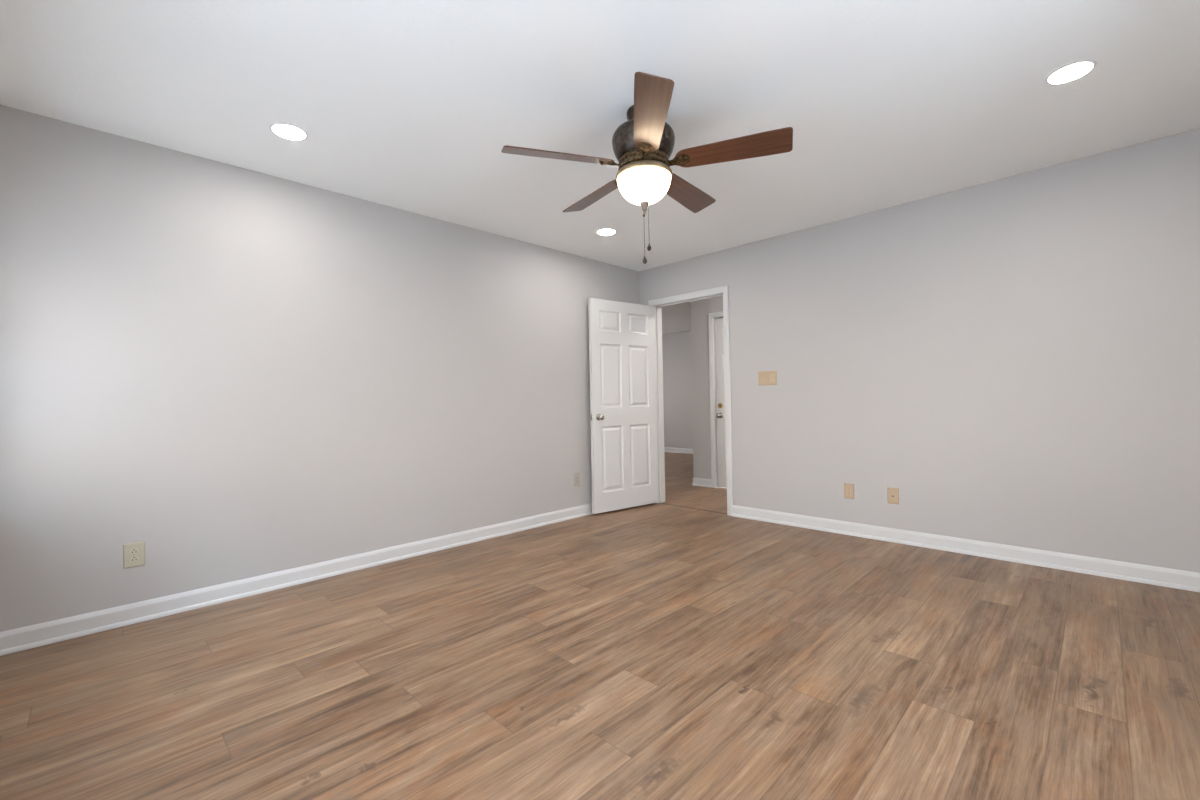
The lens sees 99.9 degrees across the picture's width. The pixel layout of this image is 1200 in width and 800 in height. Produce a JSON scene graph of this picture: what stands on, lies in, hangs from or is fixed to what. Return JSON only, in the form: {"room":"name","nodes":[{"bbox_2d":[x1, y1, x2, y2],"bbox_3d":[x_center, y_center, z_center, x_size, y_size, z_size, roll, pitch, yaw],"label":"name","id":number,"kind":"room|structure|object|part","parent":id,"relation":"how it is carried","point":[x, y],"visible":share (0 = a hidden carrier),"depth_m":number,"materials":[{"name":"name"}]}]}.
{"room":"empty bedroom","nodes":[
{"label":"empty bedroom","id":0,"kind":"room"},
{"bbox_2d":[0,105,638,631],"bbox_3d":[-1.217,-0.120,3.785,0.125,2.440,4.815,-1,0,45],"label":"wall","id":1,"kind":"structure","parent":0,"point":[235,373],"depth_m":2.87,"materials":[{"name":"grey paint"}]},
{"bbox_2d":[123,541,144,568],"bbox_3d":[-2.341,0.778,2.535,0.008,0.122,0.080,-1,0,45],"label":"wall outlet","id":2,"kind":"object","parent":1,"relation":"attached to","point":[133,553],"visible":1,"depth_m":2.53,"materials":[{"name":"beige plastic"}]},
{"bbox_2d":[130,556,138,561],"bbox_3d":[-2.339,0.798,2.533,0.002,0.027,0.034,-1,0,45],"label":"socket","id":3,"kind":"object","parent":2,"relation":"attached to","point":[132,558],"depth_m":2.53,"materials":[{"name":"beige plastic"}]},
{"bbox_2d":[130,548,138,553],"bbox_3d":[-2.339,0.759,2.533,0.002,0.027,0.034,-1,0,45],"label":"socket","id":4,"kind":"object","parent":2,"relation":"attached to","point":[132,550],"depth_m":2.53,"materials":[{"name":"beige plastic"}]},
{"bbox_2d":[0,503,592,655],"bbox_3d":[-1.136,1.050,3.733,0.024,0.097,4.550,-1,0,45],"label":"baseboard","id":5,"kind":"structure","parent":1,"relation":"attached to","point":[32,636],"depth_m":2.85,"materials":[{"name":"white paint"}]},
{"bbox_2d":[574,473,579,486],"bbox_3d":[-0.213,0.742,4.682,0.008,0.116,0.074,-1,0,45],"label":"wall outlet","id":6,"kind":"object","parent":1,"relation":"attached to","point":[576,476],"visible":1,"depth_m":4.68,"materials":[{"name":"beige plastic"}]},
{"bbox_2d":[0,452,1199,799],"bbox_3d":[0.236,1.138,5.381,8.776,0.120,9.100,-1,0,45],"label":"floor","id":7,"kind":"structure","parent":0,"point":[653,651],"depth_m":1.92,"materials":[{"name":"brown wood"}]},
{"bbox_2d":[661,503,726,513],"bbox_3d":[0.908,1.062,4.953,0.810,0.002,0.020,-1,0,45],"label":"trim","id":8,"kind":"structure","parent":7,"relation":"on","point":[661,503],"depth_m":4.93,"materials":[{"name":"brown wood"}]},
{"bbox_2d":[0,0,1199,333],"bbox_3d":[0.247,-1.423,5.331,8.500,0.120,9.100,-1,0,45],"label":"ceiling","id":9,"kind":"structure","parent":0,"point":[413,106],"depth_m":2.24,"materials":[{"name":"white paint"}]},
{"bbox_2d":[269,123,307,140],"bbox_3d":[-1.554,-1.337,2.521,0.166,0.003,0.166,-1,0,45],"label":"recessed light","id":10,"kind":"object","parent":9,"relation":"in","point":[287,131],"visible":1,"depth_m":2.51,"materials":[{"name":"white ceramic"}]},
{"bbox_2d":[596,228,615,234],"bbox_3d":[0.051,-1.362,4.094,0.166,0.003,0.166,-1,0,45],"label":"recessed light","id":11,"kind":"object","parent":9,"relation":"in","point":[606,231],"visible":1,"depth_m":4.08,"materials":[{"name":"white ceramic"}]},
{"bbox_2d":[501,72,792,263],"bbox_3d":[0.216,-1.010,2.424,1.280,0.728,1.266,-1,0,45],"label":"ceiling fan","id":12,"kind":"object","parent":9,"relation":"hanging from","point":[643,145],"visible":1,"depth_m":2.28,"materials":[{"name":"brown wood"}]},
{"bbox_3d":[-0.181,-1.101,2.277,0.510,0.006,0.142,-1,16,-16],"label":"blade","id":13,"kind":"part","parent":12,"relation":"part of","materials":[{"name":"brown wood"}]},
{"bbox_3d":[-0.021,-1.103,2.725,0.142,0.006,0.510,-20,10,-33],"label":"blade","id":14,"kind":"part","parent":12,"relation":"part of","materials":[{"name":"brown wood"}]},
{"bbox_3d":[0.210,-0.994,2.391,0.255,0.122,0.255,-1,0,45],"label":"lamp shade","id":15,"kind":"part","parent":12,"relation":"part of","materials":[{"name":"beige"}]},
{"bbox_3d":[0.196,-1.110,1.986,0.142,0.006,0.510,15,0,2],"label":"blade","id":16,"kind":"part","parent":12,"relation":"part of","materials":[{"name":"brown wood"}]},
{"bbox_3d":[0.455,-1.112,2.712,0.142,0.006,0.510,-21,-12,36],"label":"blade","id":17,"kind":"part","parent":12,"relation":"part of","materials":[{"name":"brown wood"}]},
{"bbox_3d":[0.589,-1.117,2.255,0.510,0.006,0.142,-1,-16,20],"label":"blade","id":18,"kind":"part","parent":12,"relation":"part of","materials":[{"name":"brown wood"}]},
{"bbox_2d":[1045,60,1096,84],"bbox_3d":[2.026,-1.408,2.174,0.166,0.003,0.166,-1,0,45],"label":"recessed light","id":19,"kind":"object","parent":9,"relation":"in","point":[1076,70],"visible":1,"depth_m":2.17,"materials":[{"name":"white ceramic"}]},
{"bbox_2d":[662,331,692,448],"bbox_3d":[1.928,-0.157,9.978,4.300,2.440,0.120,-1,0,45],"label":"wall","id":20,"kind":"structure","parent":0,"point":[676,347],"depth_m":10.24,"materials":[{"name":"grey paint"}]},
{"bbox_2d":[690,296,722,478],"bbox_3d":[3.769,-0.208,5.885,4.320,2.440,3.100,-1,0,45],"label":"wall","id":21,"kind":"structure","parent":0,"point":[699,310],"depth_m":6.21,"materials":[{"name":"grey paint"}]},
{"bbox_2d":[664,447,711,487],"bbox_3d":[2.299,0.997,7.343,8.220,0.097,3.124,-1,0,45],"label":"baseboard","id":22,"kind":"structure","parent":21,"relation":"attached to","point":[702,482],"depth_m":6.28,"materials":[{"name":"white paint"}]},
{"bbox_2d":[708,312,726,487],"bbox_3d":[1.696,-0.001,5.815,0.930,2.104,0.162,-1,0,45],"label":"door","id":23,"kind":"structure","parent":21,"relation":"in","point":[715,320],"depth_m":6.07,"materials":[{"name":"white paint"}]},
{"bbox_3d":[1.422,0.185,6.023,0.066,0.066,0.068,-1,0,45],"label":"knob","id":24,"kind":"part","parent":23,"relation":"part of","materials":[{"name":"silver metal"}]},
{"bbox_2d":[639,128,1199,572],"bbox_3d":[1.955,-0.181,3.942,4.160,2.440,0.125,-1,0,45],"label":"wall","id":25,"kind":"structure","parent":0,"point":[1017,357],"depth_m":3.26,"materials":[{"name":"grey paint"}]},
{"bbox_2d":[588,285,732,515],"bbox_3d":[0.580,0.017,4.735,1.054,2.104,0.972,-1,0,45],"label":"door","id":26,"kind":"structure","parent":25,"relation":"in","point":[626,358],"depth_m":4.92,"materials":[{"name":"white paint"}]},
{"bbox_3d":[0.008,0.162,4.721,0.066,0.066,0.068,-1,0,-37],"label":"knob","id":27,"kind":"part","parent":26,"relation":"part of","materials":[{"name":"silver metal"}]},
{"bbox_3d":[0.909,0.011,4.981,0.933,2.104,0.158,-1,0,45],"label":"casing","id":28,"kind":"part","parent":26,"relation":"part of","materials":[{"name":"white paint"}]},
{"bbox_2d":[758,371,776,385],"bbox_3d":[1.440,-0.189,4.351,0.168,0.122,0.019,-1,0,45],"label":"switch plate","id":29,"kind":"object","parent":25,"relation":"attached to","point":[764,377],"visible":1,"depth_m":4.35,"materials":[{"name":"beige plastic"}]},
{"bbox_2d":[844,483,853,498],"bbox_3d":[1.922,0.703,3.894,0.075,0.116,0.008,-1,0,45],"label":"wall outlet","id":30,"kind":"object","parent":25,"relation":"attached to","point":[848,488],"visible":1,"depth_m":3.89,"materials":[{"name":"beige plastic"}]},
{"bbox_2d":[887,487,898,504],"bbox_3d":[2.137,0.700,3.680,0.075,0.118,0.009,-1,0,45],"label":"jack plate","id":31,"kind":"object","parent":25,"relation":"attached to","point":[892,493],"visible":1,"depth_m":3.68,"materials":[{"name":"beige plastic"}]},
{"bbox_2d":[732,505,1199,591],"bbox_3d":[1.884,0.992,3.925,3.997,0.097,0.024,-1,0,45],"label":"baseboard","id":32,"kind":"structure","parent":25,"relation":"attached to","point":[1153,575],"depth_m":3.26,"materials":[{"name":"white paint"}]}
]}

